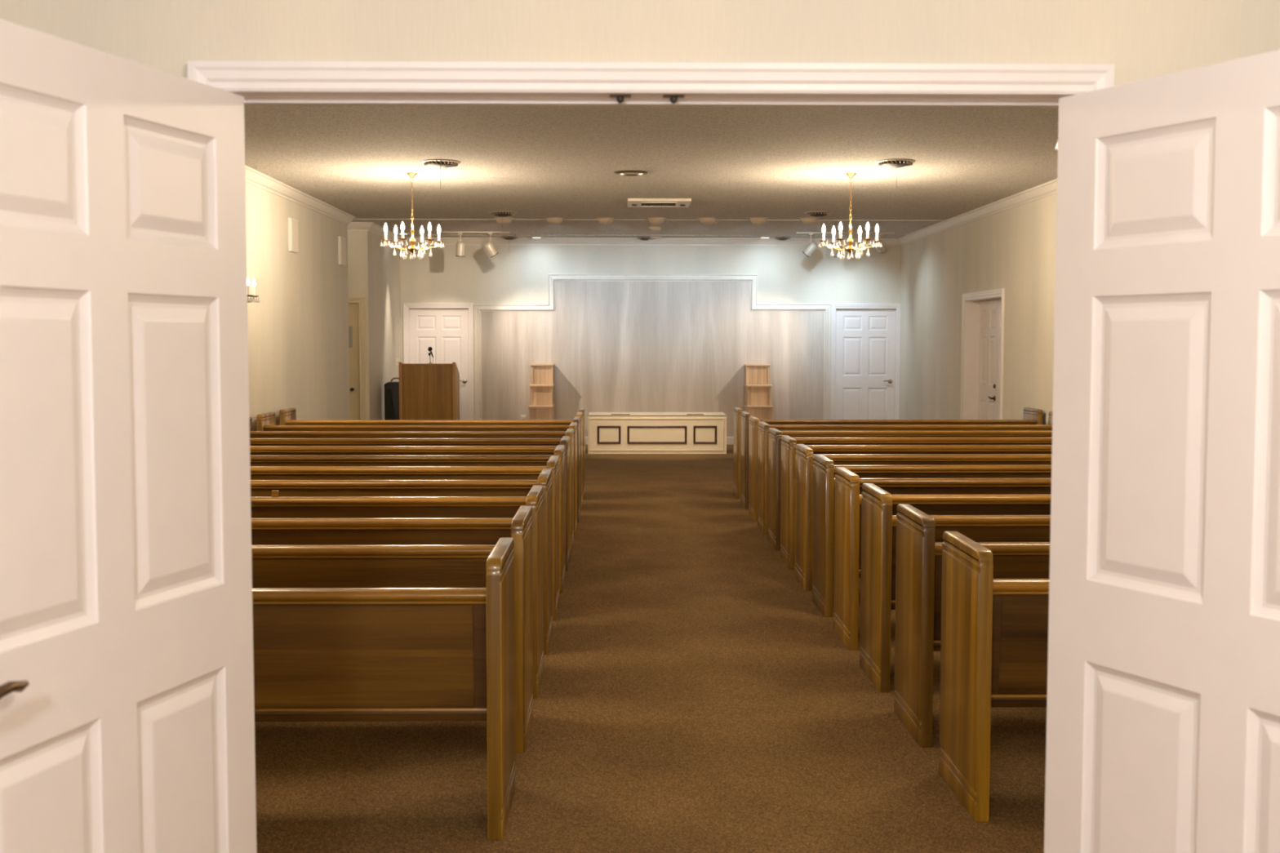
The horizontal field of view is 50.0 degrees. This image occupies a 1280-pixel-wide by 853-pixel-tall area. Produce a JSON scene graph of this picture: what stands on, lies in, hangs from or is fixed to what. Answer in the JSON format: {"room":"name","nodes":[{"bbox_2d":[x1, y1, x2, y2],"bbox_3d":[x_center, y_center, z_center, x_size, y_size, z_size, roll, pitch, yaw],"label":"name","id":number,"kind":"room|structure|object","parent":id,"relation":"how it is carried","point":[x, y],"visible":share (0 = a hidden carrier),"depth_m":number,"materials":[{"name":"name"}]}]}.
{"room":"chapel entrance foyer","nodes":[
{"label":"chapel entrance foyer","id":0,"kind":"room"},
{"bbox_2d":[245,182,350,431],"bbox_3d":[-3.548,-0.608,9.897,0.120,3.070,13.987,0,4,-1],"label":"wall","id":1,"kind":"structure","parent":0,"point":[299,354],"depth_m":14.20,"materials":[{"name":"paint"}]},
{"bbox_2d":[247,277,259,302],"bbox_3d":[-3.442,-1.162,12.055,0.151,0.298,0.289,0,4,-1],"label":"wall sconce","id":2,"kind":"object","parent":1,"relation":"attached to","point":[251,300],"visible":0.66,"depth_m":12.11,"materials":[{"name":"gold metal"}]},
{"bbox_2d":[288,217,298,253],"bbox_3d":[-3.526,-1.944,13.954,0.034,0.336,0.310,0,4,-1],"label":"wall speaker","id":3,"kind":"object","parent":1,"relation":"attached to","point":[293,237],"visible":1,"depth_m":13.88,"materials":[{"name":"white paint"}]},
{"bbox_2d":[291,218,298,251],"bbox_3d":[-3.511,-1.944,13.954,0.004,0.312,0.286,0,4,-1],"label":"grille","id":4,"kind":"object","parent":3,"relation":"attached to","point":[295,237],"depth_m":13.95,"materials":[{"name":"beige plastic"}]},
{"bbox_2d":[244,164,355,225],"bbox_3d":[-3.595,-2.088,9.846,0.384,0.108,14.071,0,4,-1],"label":"trim","id":5,"kind":"structure","parent":1,"relation":"attached to","point":[252,176],"depth_m":13.86,"materials":[{"name":"beige paint"}]},
{"bbox_2d":[337,235,346,266],"bbox_3d":[-3.559,-2.096,16.392,0.034,0.336,0.305,0,4,-1],"label":"wall speaker","id":6,"kind":"object","parent":1,"relation":"attached to","point":[341,241],"visible":1,"depth_m":16.32,"materials":[{"name":"white paint"}]},
{"bbox_2d":[340,237,346,264],"bbox_3d":[-3.544,-2.096,16.392,0.004,0.312,0.281,0,4,-1],"label":"grille","id":7,"kind":"object","parent":6,"relation":"attached to","point":[343,241],"depth_m":16.37,"materials":[{"name":"beige plastic"}]},
{"bbox_2d":[347,231,371,420],"bbox_3d":[-4.235,-1.107,17.870,1.420,3.070,0.120,0,4,-1],"label":"wall","id":8,"kind":"structure","parent":0,"point":[358,248],"depth_m":17.77,"materials":[{"name":"paint"}]},
{"bbox_2d":[348,303,359,420],"bbox_3d":[-4.065,-0.589,17.901,0.822,2.020,0.100,0,4,-1],"label":"door","id":9,"kind":"structure","parent":8,"relation":"in","point":[354,401],"depth_m":17.90,"materials":[{"name":"beige paint"}]},
{"bbox_2d":[348,326,352,347],"bbox_3d":[-3.775,-1.167,17.873,0.050,0.280,0.008,0,4,-1],"label":"notice","id":10,"kind":"object","parent":9,"relation":"attached to","point":[350,331],"visible":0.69,"depth_m":17.87,"materials":[{"name":"white paper"}]},
{"bbox_2d":[348,296,366,420],"bbox_3d":[-4.065,-0.633,17.879,1.004,2.122,0.126,0,4,-1],"label":"trim","id":11,"kind":"structure","parent":8,"relation":"attached to","point":[361,300],"depth_m":17.81,"materials":[{"name":"beige paint"}]},
{"bbox_2d":[368,231,400,420],"bbox_3d":[-3.603,-1.188,19.176,0.120,3.070,2.480,0,4,-1],"label":"wall","id":12,"kind":"structure","parent":0,"point":[384,267],"depth_m":18.84,"materials":[{"name":"paint"}]},
{"bbox_2d":[395,358,399,366],"bbox_3d":[-3.543,-0.934,19.953,0.020,0.107,0.298,0,4,-1],"label":"light switch","id":13,"kind":"object","parent":12,"relation":"attached to","point":[397,360],"visible":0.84,"depth_m":19.95,"materials":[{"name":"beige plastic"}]},
{"bbox_2d":[0,0,1279,85],"bbox_3d":[0.061,0.045,2.882,6.600,2.650,0.065,0,4,-1],"label":"wall","id":14,"kind":"structure","parent":0,"point":[1144,39],"depth_m":2.80,"materials":[{"name":"paint"}]},
{"bbox_2d":[187,60,1115,94],"bbox_3d":[0.026,0.316,2.853,1.876,2.112,0.026,0,4,-1],"label":"door frame","id":15,"kind":"structure","parent":14,"relation":"attached to","point":[231,76],"depth_m":2.78,"materials":[{"name":"white paint"}]},
{"bbox_2d":[254,444,1046,852],"bbox_3d":[0.377,1.041,8.989,11.000,0.100,24.200,0,4,-1],"label":"floor","id":16,"kind":"structure","parent":0,"point":[694,696],"depth_m":5.26,"materials":[{"name":"brown carpet"}]},
{"bbox_2d":[252,537,515,840],"bbox_3d":[-1.899,0.831,4.463,2.942,0.880,0.506,0,4,-1],"label":"pew","id":17,"kind":"object","parent":16,"relation":"on","point":[320,654],"visible":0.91,"depth_m":4.30,"materials":[{"name":"brown wood"}]},
{"bbox_2d":[384,377,399,420],"bbox_3d":[-3.344,-0.147,18.705,0.235,1.050,0.318,0,4,-1],"label":"speaker","id":18,"kind":"object","parent":16,"relation":"on","point":[391,388],"visible":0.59,"depth_m":18.54},
{"bbox_2d":[384,388,395,420],"bbox_3d":[-3.361,-0.077,18.557,0.175,0.870,0.016,0,4,-1],"label":"grille","id":19,"kind":"object","parent":18,"relation":"attached to","point":[389,393],"depth_m":18.54,"materials":[{"name":"black fabric"}]},
{"bbox_2d":[251,506,533,752],"bbox_3d":[-1.908,0.774,5.369,2.942,0.880,0.506,0,4,-1],"label":"pew","id":20,"kind":"object","parent":16,"relation":"on","point":[462,566],"visible":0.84,"depth_m":5.19,"materials":[{"name":"brown wood"}]},
{"bbox_2d":[250,484,543,697],"bbox_3d":[-1.919,0.725,6.160,2.942,0.880,0.506,0,4,-1],"label":"pew","id":21,"kind":"object","parent":16,"relation":"on","point":[459,531],"visible":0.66,"depth_m":5.97,"materials":[{"name":"brown wood"}]},
{"bbox_2d":[250,468,552,654],"bbox_3d":[-1.930,0.674,6.980,2.942,0.880,0.506,0,4,-1],"label":"pew","id":22,"kind":"object","parent":16,"relation":"on","point":[274,506],"visible":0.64,"depth_m":6.79,"materials":[{"name":"brown wood"}]},
{"bbox_2d":[250,455,559,621],"bbox_3d":[-1.941,0.622,7.801,2.942,0.880,0.506,0,4,-1],"label":"pew","id":23,"kind":"object","parent":16,"relation":"on","point":[258,487],"visible":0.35,"depth_m":7.60,"materials":[{"name":"brown wood"}]},
{"bbox_2d":[249,444,565,593],"bbox_3d":[-1.952,0.571,8.621,2.942,0.880,0.506,0,4,-1],"label":"pew","id":24,"kind":"object","parent":16,"relation":"on","point":[257,473],"visible":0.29,"depth_m":8.42,"materials":[{"name":"brown wood"}]},
{"bbox_2d":[249,435,569,571],"bbox_3d":[-1.963,0.519,9.442,2.942,0.880,0.506,0,4,-1],"label":"pew","id":25,"kind":"object","parent":16,"relation":"on","point":[255,460],"visible":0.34,"depth_m":9.23,"materials":[{"name":"brown wood"}]},
{"bbox_2d":[249,428,573,552],"bbox_3d":[-1.975,0.468,10.262,2.942,0.880,0.506,0,4,-1],"label":"pew","id":26,"kind":"object","parent":16,"relation":"on","point":[254,450],"visible":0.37,"depth_m":10.05,"materials":[{"name":"brown wood"}]},
{"bbox_2d":[249,422,577,536],"bbox_3d":[-1.986,0.417,11.083,2.942,0.880,0.506,0,4,-1],"label":"pew","id":27,"kind":"object","parent":16,"relation":"on","point":[253,442],"visible":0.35,"depth_m":10.87,"materials":[{"name":"brown wood"}]},
{"bbox_2d":[248,416,580,522],"bbox_3d":[-1.997,0.365,11.903,2.942,0.880,0.506,0,4,-1],"label":"pew","id":28,"kind":"object","parent":16,"relation":"on","point":[253,434],"visible":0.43,"depth_m":11.69,"materials":[{"name":"brown wood"}]},
{"bbox_2d":[256,411,582,511],"bbox_3d":[-2.008,0.314,12.724,2.942,0.880,0.506,0,4,-1],"label":"pew","id":29,"kind":"object","parent":16,"relation":"on","point":[266,421],"visible":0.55,"depth_m":12.50,"materials":[{"name":"brown wood"}]},
{"bbox_2d":[398,362,459,420],"bbox_3d":[-2.836,-0.240,18.504,0.755,1.262,0.440,0,4,-1],"label":"lectern","id":30,"kind":"object","parent":16,"relation":"on","point":[427,391],"visible":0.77,"depth_m":18.29,"materials":[{"name":"brown wood"}]},
{"bbox_2d":[427,346,433,363],"bbox_3d":[-2.790,-0.951,18.279,0.072,0.225,0.072,0,4,-1],"label":"microphone","id":31,"kind":"object","parent":30,"relation":"on","point":[429,348],"visible":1,"depth_m":18.27,"materials":[{"name":"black metal"}]},
{"bbox_2d":[279,407,585,500],"bbox_3d":[-2.019,0.263,13.544,2.942,0.880,0.506,0,4,-1],"label":"pew","id":32,"kind":"object","parent":16,"relation":"on","point":[287,416],"visible":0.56,"depth_m":13.33,"materials":[{"name":"brown wood"}]},
{"bbox_2d":[528,364,555,420],"bbox_3d":[-1.440,-0.306,20.000,0.348,1.200,0.955,0,4,-1],"label":"stand","id":33,"kind":"object","parent":16,"relation":"on","point":[541,407],"visible":0.65,"depth_m":20.01,"materials":[{"name":"brown wood"}]},
{"bbox_2d":[587,412,726,453],"bbox_3d":[0.233,0.082,19.150,1.900,0.545,0.735,0,4,-1],"label":"bier","id":34,"kind":"object","parent":16,"relation":"on","point":[608,433],"visible":1,"depth_m":18.80,"materials":[{"name":"beige paint"}]},
{"bbox_2d":[743,364,773,419],"bbox_3d":[1.745,-0.306,20.043,0.373,1.200,0.955,0,4,-1],"label":"stand","id":35,"kind":"object","parent":16,"relation":"on","point":[757,388],"visible":0.7,"depth_m":20.06,"materials":[{"name":"brown wood"}]},
{"bbox_2d":[733,407,1043,499],"bbox_3d":[2.448,0.258,13.687,2.990,0.880,0.506,0,4,-1],"label":"pew","id":36,"kind":"object","parent":16,"relation":"on","point":[1030,415],"visible":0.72,"depth_m":13.47,"materials":[{"name":"brown wood"}]},
{"bbox_2d":[740,411,1053,509],"bbox_3d":[2.459,0.309,12.867,2.990,0.880,0.506,0,4,-1],"label":"pew","id":37,"kind":"object","parent":16,"relation":"on","point":[745,415],"visible":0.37,"depth_m":12.65,"materials":[{"name":"brown wood"}]},
{"bbox_2d":[748,416,1052,521],"bbox_3d":[2.470,0.360,12.046,2.990,0.880,0.506,0,4,-1],"label":"pew","id":38,"kind":"object","parent":16,"relation":"on","point":[753,421],"visible":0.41,"depth_m":11.83,"materials":[{"name":"brown wood"}]},
{"bbox_2d":[757,421,1052,534],"bbox_3d":[2.482,0.412,11.226,2.990,0.880,0.506,0,4,-1],"label":"pew","id":39,"kind":"object","parent":16,"relation":"on","point":[763,428],"visible":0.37,"depth_m":11.01,"materials":[{"name":"brown wood"}]},
{"bbox_2d":[768,427,1052,550],"bbox_3d":[2.493,0.463,10.405,2.990,0.880,0.506,0,4,-1],"label":"pew","id":40,"kind":"object","parent":16,"relation":"on","point":[775,435],"visible":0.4,"depth_m":10.18,"materials":[{"name":"brown wood"}]},
{"bbox_2d":[780,435,1052,568],"bbox_3d":[2.504,0.515,9.584,2.990,0.880,0.506,0,4,-1],"label":"pew","id":41,"kind":"object","parent":16,"relation":"on","point":[788,443],"visible":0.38,"depth_m":9.37,"materials":[{"name":"brown wood"}]},
{"bbox_2d":[794,444,1051,591],"bbox_3d":[2.515,0.566,8.764,2.990,0.880,0.506,0,4,-1],"label":"pew","id":42,"kind":"object","parent":16,"relation":"on","point":[804,454],"visible":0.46,"depth_m":8.54,"materials":[{"name":"brown wood"}]},
{"bbox_2d":[812,454,1051,617],"bbox_3d":[2.527,0.617,7.943,2.990,0.880,0.506,0,4,-1],"label":"pew","id":43,"kind":"object","parent":16,"relation":"on","point":[824,480],"visible":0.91,"depth_m":7.73,"materials":[{"name":"brown wood"}]},
{"bbox_2d":[833,466,1051,650],"bbox_3d":[2.538,0.669,7.123,2.990,0.880,0.506,0,4,-1],"label":"pew","id":44,"kind":"object","parent":16,"relation":"on","point":[847,498],"visible":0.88,"depth_m":6.91,"materials":[{"name":"brown wood"}]},
{"bbox_2d":[859,483,1050,692],"bbox_3d":[2.549,0.720,6.302,2.990,0.880,0.506,0,4,-1],"label":"pew","id":45,"kind":"object","parent":16,"relation":"on","point":[878,524],"visible":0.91,"depth_m":6.09,"materials":[{"name":"brown wood"}]},
{"bbox_2d":[893,503,1049,747],"bbox_3d":[2.560,0.771,5.482,2.990,0.880,0.506,0,4,-1],"label":"pew","id":46,"kind":"object","parent":16,"relation":"on","point":[918,559],"visible":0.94,"depth_m":5.28,"materials":[{"name":"brown wood"}]},
{"bbox_2d":[938,531,1049,822],"bbox_3d":[2.571,0.822,4.671,2.990,0.880,0.506,0,4,-1],"label":"pew","id":47,"kind":"object","parent":16,"relation":"on","point":[994,642],"visible":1,"depth_m":4.49,"materials":[{"name":"brown wood"}]},
{"bbox_2d":[400,244,901,366],"bbox_3d":[0.152,-1.269,20.525,7.665,3.070,0.120,0,4,-1],"label":"wall","id":48,"kind":"structure","parent":0,"point":[517,274],"depth_m":20.39,"materials":[{"name":"paint"}]},
{"bbox_2d":[403,302,474,420],"bbox_3d":[-2.998,-0.785,20.489,1.040,2.102,0.126,0,4,-1],"label":"trim","id":49,"kind":"structure","parent":48,"relation":"attached to","point":[406,306],"depth_m":20.40,"materials":[{"name":"white paint"}]},
{"bbox_2d":[408,308,469,420],"bbox_3d":[-2.998,-0.748,20.490,0.887,2.012,0.103,0,4,-1],"label":"door","id":50,"kind":"structure","parent":48,"relation":"in","point":[446,331],"depth_m":20.47,"materials":[{"name":"white paint"}]},
{"bbox_2d":[520,414,526,420],"bbox_3d":[-1.743,-0.131,20.477,0.084,0.090,0.045,0,4,-1],"label":"wall outlet","id":51,"kind":"object","parent":48,"relation":"attached to","point":[523,417],"visible":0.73,"depth_m":20.49,"materials":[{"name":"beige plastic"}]},
{"bbox_2d":[480,280,824,436],"bbox_3d":[0.193,-0.984,20.478,5.264,2.507,0.010,0,4,-1],"label":"curtain","id":52,"kind":"object","parent":48,"relation":"attached to","point":[611,346],"depth_m":20.47,"materials":[{"name":"grey fabric"}]},
{"bbox_2d":[473,274,831,420],"bbox_3d":[0.193,-0.998,20.461,5.324,2.537,0.040,0,4,-1],"label":"trim","id":53,"kind":"structure","parent":48,"relation":"attached to","point":[753,278],"depth_m":20.40,"materials":[{"name":"paint"}]},
{"bbox_2d":[585,436,733,444],"bbox_3d":[0.194,0.210,20.535,5.250,0.115,0.045,0,4,-1],"label":"baseboard","id":54,"kind":"structure","parent":48,"relation":"attached to","point":[730,440],"depth_m":20.53,"materials":[{"name":"beige paint"}]},
{"bbox_2d":[835,309,895,419],"bbox_3d":[3.377,-0.748,20.577,0.897,2.012,0.103,0,4,-1],"label":"door","id":55,"kind":"structure","parent":48,"relation":"in","point":[865,339],"depth_m":20.58,"materials":[{"name":"white paint"}]},
{"bbox_2d":[830,303,900,419],"bbox_3d":[3.377,-0.785,20.576,1.050,2.102,0.126,0,4,-1],"label":"trim","id":56,"kind":"structure","parent":48,"relation":"attached to","point":[834,306],"depth_m":20.50,"materials":[{"name":"white paint"}]},
{"bbox_2d":[244,105,1058,238],"bbox_3d":[0.338,-2.323,11.834,11.000,0.120,18.100,0,4,-1],"label":"ceiling","id":57,"kind":"structure","parent":0,"point":[531,162],"depth_m":11.85,"materials":[{"name":"white paint"}]},
{"bbox_2d":[397,231,409,234],"bbox_3d":[-3.313,-2.714,19.225,0.170,0.030,0.170,0,4,-1],"label":"recessed light","id":58,"kind":"object","parent":57,"relation":"in","point":[399,232],"visible":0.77,"depth_m":19.17,"materials":[{"name":"beige metal"}]},
{"bbox_2d":[380,172,444,259],"bbox_3d":[-2.076,-1.918,12.508,0.562,0.778,0.575,0,4,-1],"label":"chandelier","id":59,"kind":"object","parent":57,"relation":"hanging from","point":[412,248],"visible":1,"depth_m":12.49,"materials":[{"name":"gold metal"}]},
{"bbox_2d":[421,159,460,188],"bbox_3d":[-1.695,-2.138,11.687,0.330,0.235,0.330,0,4,-1],"label":"ceiling vent","id":60,"kind":"object","parent":57,"relation":"in","point":[437,163],"visible":1,"depth_m":11.60,"materials":[{"name":"metal"}]},
{"bbox_2d":[441,231,510,233],"bbox_3d":[-2.287,-2.712,19.139,0.950,0.022,0.038,0,4,-1],"label":"track","id":61,"kind":"object","parent":57,"relation":"attached to","point":[508,232],"visible":1,"depth_m":19.12,"materials":[{"name":"beige metal"}]},
{"bbox_2d":[455,232,465,256],"bbox_3d":[-2.509,-2.537,19.150,0.135,0.334,0.149,0,4,-1],"label":"track spotlight","id":62,"kind":"object","parent":61,"relation":"hanging from","point":[460,246],"visible":1,"depth_m":19.11,"materials":[{"name":"beige metal"}]},
{"bbox_2d":[484,232,497,257],"bbox_3d":[-2.078,-2.532,19.158,0.199,0.342,0.126,-2,4,-28],"label":"track spotlight","id":63,"kind":"object","parent":61,"relation":"hanging from","point":[491,249],"visible":1,"depth_m":19.12,"materials":[{"name":"beige metal"}]},
{"bbox_2d":[488,210,516,231],"bbox_3d":[-1.628,-2.425,16.280,0.330,0.235,0.330,0,4,-1],"label":"ceiling vent","id":64,"kind":"object","parent":57,"relation":"in","point":[502,214],"visible":1,"depth_m":16.19,"materials":[{"name":"metal"}]},
{"bbox_2d":[493,217,514,223],"bbox_3d":[-1.692,-2.556,17.062,0.250,0.073,0.250,0,4,-1],"label":"recessed light","id":65,"kind":"object","parent":57,"relation":"in","point":[505,220],"visible":0.94,"depth_m":16.99,"materials":[{"name":"white glass"}]},
{"bbox_2d":[499,235,519,239],"bbox_3d":[-1.904,-2.659,20.009,0.280,0.235,0.280,0,4,-1],"label":"ceiling vent","id":66,"kind":"object","parent":57,"relation":"in","point":[508,237],"visible":0.96,"depth_m":19.93,"materials":[{"name":"metal"}]},
{"bbox_2d":[530,235,542,238],"bbox_3d":[-1.502,-2.756,19.928,0.170,0.030,0.170,0,4,-1],"label":"recessed light","id":67,"kind":"object","parent":57,"relation":"in","point":[532,237],"visible":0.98,"depth_m":19.88,"materials":[{"name":"beige metal"}]},
{"bbox_2d":[544,217,564,224],"bbox_3d":[-1.060,-2.555,17.058,0.250,0.073,0.250,0,4,-1],"label":"recessed light","id":68,"kind":"object","parent":57,"relation":"in","point":[554,220],"visible":1,"depth_m":16.98,"materials":[{"name":"white glass"}]},
{"bbox_2d":[595,217,615,224],"bbox_3d":[-0.427,-2.554,17.053,0.250,0.073,0.250,0,4,-1],"label":"recessed light","id":69,"kind":"object","parent":57,"relation":"in","point":[606,220],"visible":1,"depth_m":16.98,"materials":[{"name":"white glass"}]},
{"bbox_2d":[613,169,648,175],"bbox_3d":[-0.078,-2.288,12.376,0.320,0.020,0.320,0,4,-1],"label":"ceiling vent","id":70,"kind":"object","parent":57,"relation":"attached to","point":[622,172],"visible":1,"depth_m":12.33,"materials":[{"name":"silver metal"}]},
{"bbox_2d":[621,172,641,173],"bbox_3d":[-0.078,-2.289,12.376,0.238,0.007,0.238,0,4,-1],"label":"grille","id":71,"kind":"object","parent":70,"relation":"attached to","point":[621,172],"depth_m":12.37,"materials":[{"name":"metal"}]},
{"bbox_2d":[636,235,651,239],"bbox_3d":[0.066,-2.752,20.070,0.240,0.053,0.240,0,4,-1],"label":"ceiling vent","id":72,"kind":"object","parent":57,"relation":"in","point":[642,237],"visible":1,"depth_m":20.00,"materials":[{"name":"metal"}]},
{"bbox_2d":[648,226,662,230],"bbox_3d":[0.206,-2.654,18.405,0.170,0.042,0.170,0,4,-1],"label":"smoke detector","id":73,"kind":"object","parent":57,"relation":"attached to","point":[651,228],"visible":1,"depth_m":18.35,"materials":[{"name":"beige plastic"}]},
{"bbox_2d":[649,235,661,238],"bbox_3d":[0.224,-2.758,19.972,0.170,0.030,0.170,0,4,-1],"label":"recessed light","id":74,"kind":"object","parent":57,"relation":"in","point":[651,237],"visible":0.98,"depth_m":19.92,"materials":[{"name":"beige metal"}]},
{"bbox_2d":[646,217,666,224],"bbox_3d":[0.206,-2.553,17.049,0.250,0.073,0.250,0,4,-1],"label":"recessed light","id":75,"kind":"object","parent":57,"relation":"in","point":[655,220],"visible":1,"depth_m":16.98,"materials":[{"name":"white glass"}]},
{"bbox_2d":[627,198,691,207],"bbox_3d":[0.205,-2.443,15.021,0.680,0.040,0.700,0,4,-1],"label":"air vent","id":76,"kind":"object","parent":57,"relation":"attached to","point":[632,202],"visible":1,"depth_m":14.89,"materials":[{"name":"beige plastic"}]},
{"bbox_2d":[641,203,675,206],"bbox_3d":[0.204,-2.456,15.095,0.380,0.021,0.390,0,4,-1],"label":"grille","id":77,"kind":"object","parent":76,"relation":"attached to","point":[642,204],"depth_m":15.25,"materials":[{"name":"metal"}]},
{"bbox_2d":[697,217,717,224],"bbox_3d":[0.839,-2.552,17.045,0.250,0.073,0.250,0,4,-1],"label":"recessed light","id":78,"kind":"object","parent":57,"relation":"in","point":[707,220],"visible":1,"depth_m":16.97,"materials":[{"name":"white glass"}]},
{"bbox_2d":[748,217,768,224],"bbox_3d":[1.472,-2.551,17.041,0.250,0.073,0.250,0,4,-1],"label":"recessed light","id":79,"kind":"object","parent":57,"relation":"in","point":[757,220],"visible":1,"depth_m":16.97,"materials":[{"name":"white glass"}]},
{"bbox_2d":[759,235,770,238],"bbox_3d":[1.811,-2.751,19.894,0.170,0.030,0.170,0,4,-1],"label":"recessed light","id":80,"kind":"object","parent":57,"relation":"in","point":[761,237],"visible":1,"depth_m":19.84,"materials":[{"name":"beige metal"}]},
{"bbox_2d":[773,235,791,239],"bbox_3d":[2.086,-2.750,20.058,0.260,0.053,0.260,0,4,-1],"label":"ceiling vent","id":81,"kind":"object","parent":57,"relation":"in","point":[779,237],"visible":1,"depth_m":19.98,"materials":[{"name":"metal"}]},
{"bbox_2d":[799,217,819,224],"bbox_3d":[2.105,-2.551,17.036,0.250,0.073,0.250,0,4,-1],"label":"recessed light","id":82,"kind":"object","parent":57,"relation":"in","point":[808,220],"visible":1,"depth_m":16.96,"materials":[{"name":"white glass"}]},
{"bbox_2d":[804,210,832,231],"bbox_3d":[2.116,-2.420,16.241,0.330,0.235,0.330,0,4,-1],"label":"ceiling vent","id":83,"kind":"object","parent":57,"relation":"in","point":[815,213],"visible":1,"depth_m":16.15,"materials":[{"name":"metal"}]},
{"bbox_2d":[795,231,894,234],"bbox_3d":[2.878,-2.712,19.209,1.380,0.022,0.038,0,4,-1],"label":"track","id":84,"kind":"object","parent":57,"relation":"attached to","point":[892,233],"visible":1,"depth_m":19.19,"materials":[{"name":"beige metal"}]},
{"bbox_2d":[802,233,817,257],"bbox_3d":[2.383,-2.538,19.219,0.214,0.330,0.126,2,4,25],"label":"track spotlight","id":85,"kind":"object","parent":84,"relation":"hanging from","point":[811,247],"visible":1,"depth_m":19.17,"materials":[{"name":"beige metal"}]},
{"bbox_2d":[832,233,841,257],"bbox_3d":[2.756,-2.539,19.229,0.128,0.329,0.223,0,4,-1],"label":"track spotlight","id":86,"kind":"object","parent":84,"relation":"hanging from","point":[835,251],"visible":0.38,"depth_m":19.19,"materials":[{"name":"beige metal"}]},
{"bbox_2d":[874,233,886,253],"bbox_3d":[3.361,-2.569,19.232,0.126,0.268,0.224,2,4,31],"label":"track spotlight","id":87,"kind":"object","parent":84,"relation":"hanging from","point":[881,250],"visible":0.65,"depth_m":19.20,"materials":[{"name":"beige metal"}]},
{"bbox_2d":[817,172,882,259],"bbox_3d":[1.917,-1.913,12.482,0.562,0.778,0.575,1,4,17],"label":"chandelier","id":88,"kind":"object","parent":57,"relation":"hanging from","point":[850,249],"visible":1,"depth_m":12.48,"materials":[{"name":"gold metal"}]},
{"bbox_2d":[875,158,915,186],"bbox_3d":[2.166,-2.131,11.630,0.330,0.235,0.330,0,4,-1],"label":"ceiling vent","id":89,"kind":"object","parent":57,"relation":"in","point":[896,163],"visible":1,"depth_m":11.54,"materials":[{"name":"metal"}]},
{"bbox_2d":[1054,137,1057,151],"bbox_3d":[2.140,-1.510,6.047,0.562,0.778,0.575,-1,4,-23],"label":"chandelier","id":90,"kind":"object","parent":57,"relation":"hanging from","point":[1056,145],"visible":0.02,"depth_m":6.15,"materials":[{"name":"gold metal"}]},
{"bbox_2d":[898,193,1057,424],"bbox_3d":[4.124,-0.722,11.830,0.240,3.070,17.650,0,4,-1],"label":"wall","id":91,"kind":"structure","parent":0,"point":[1013,250],"depth_m":15.89,"materials":[{"name":"paint"}]},
{"bbox_2d":[353,218,945,221],"bbox_3d":[-0.498,-2.597,17.221,8.675,0.008,0.030,0,4,-1],"label":"trim","id":92,"kind":"structure","parent":91,"relation":"attached to","point":[353,219],"depth_m":17.22,"materials":[{"name":"beige paint"}]},
{"bbox_2d":[399,234,904,236],"bbox_3d":[0.178,-2.747,19.694,7.255,0.016,0.045,0,4,-1],"label":"trim","id":93,"kind":"structure","parent":91,"relation":"attached to","point":[399,234],"depth_m":19.67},
{"bbox_2d":[347,178,1057,245],"bbox_3d":[-0.416,-2.196,11.616,8.845,0.108,17.530,0,4,-1],"label":"trim","id":94,"kind":"structure","parent":91,"relation":"attached to","point":[1050,188],"depth_m":20.28,"materials":[{"name":"beige paint"}]},
{"bbox_2d":[960,288,1004,419],"bbox_3d":[4.046,-0.498,15.847,0.246,2.122,1.754,0,4,-1],"label":"trim","id":95,"kind":"structure","parent":91,"relation":"attached to","point":[971,302],"depth_m":16.61,"materials":[{"name":"white paint"}]},
{"bbox_2d":[977,299,998,419],"bbox_3d":[4.104,-0.478,16.242,0.103,2.020,0.786,0,4,-1],"label":"door","id":96,"kind":"structure","parent":91,"relation":"in","point":[988,308],"depth_m":16.21,"materials":[{"name":"white paint"}]},
{"bbox_2d":[995,299,1000,419],"bbox_3d":[4.145,-0.428,15.456,0.042,2.020,0.780,0,4,-1],"label":"door","id":97,"kind":"structure","parent":91,"relation":"in","point":[999,300],"depth_m":15.76,"materials":[{"name":"white paint"}]},
{"bbox_3d":[0.460,-0.169,2.939,11.000,3.070,0.065,0,4,-1],"label":"wall","id":98,"kind":"structure","parent":0,"visible":0},
{"bbox_2d":[0,18,256,852],"bbox_3d":[-0.938,0.372,2.413,0.167,2.030,0.910,1,4,15],"label":"door","id":99,"kind":"structure","parent":98,"relation":"in","point":[127,713],"depth_m":2.41,"materials":[{"name":"white paint"}]},
{"bbox_2d":[609,94,631,102],"bbox_3d":[-0.041,-0.674,2.825,0.044,0.016,0.024,0,4,-1],"label":"ball catch","id":100,"kind":"object","parent":98,"relation":"attached to","point":[620,98],"visible":1,"depth_m":2.82,"materials":[{"name":"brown metal"}]},
{"bbox_2d":[231,92,1073,107],"bbox_3d":[0.025,0.331,2.932,1.800,2.074,0.130,0,4,-1],"label":"trim","id":101,"kind":"structure","parent":98,"relation":"attached to","point":[344,99],"depth_m":2.85,"materials":[{"name":"white paint"}]},
{"bbox_2d":[662,94,684,103],"bbox_3d":[0.069,-0.674,2.827,0.044,0.016,0.024,0,4,-1],"label":"ball catch","id":102,"kind":"object","parent":98,"relation":"attached to","point":[673,98],"visible":1,"depth_m":2.82,"materials":[{"name":"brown metal"}]},
{"bbox_2d":[1044,49,1279,852],"bbox_3d":[1.072,0.368,2.472,0.051,2.030,0.910,-2,4,-26],"label":"door","id":103,"kind":"structure","parent":98,"relation":"in","point":[1163,705],"depth_m":2.57,"materials":[{"name":"white paint"}]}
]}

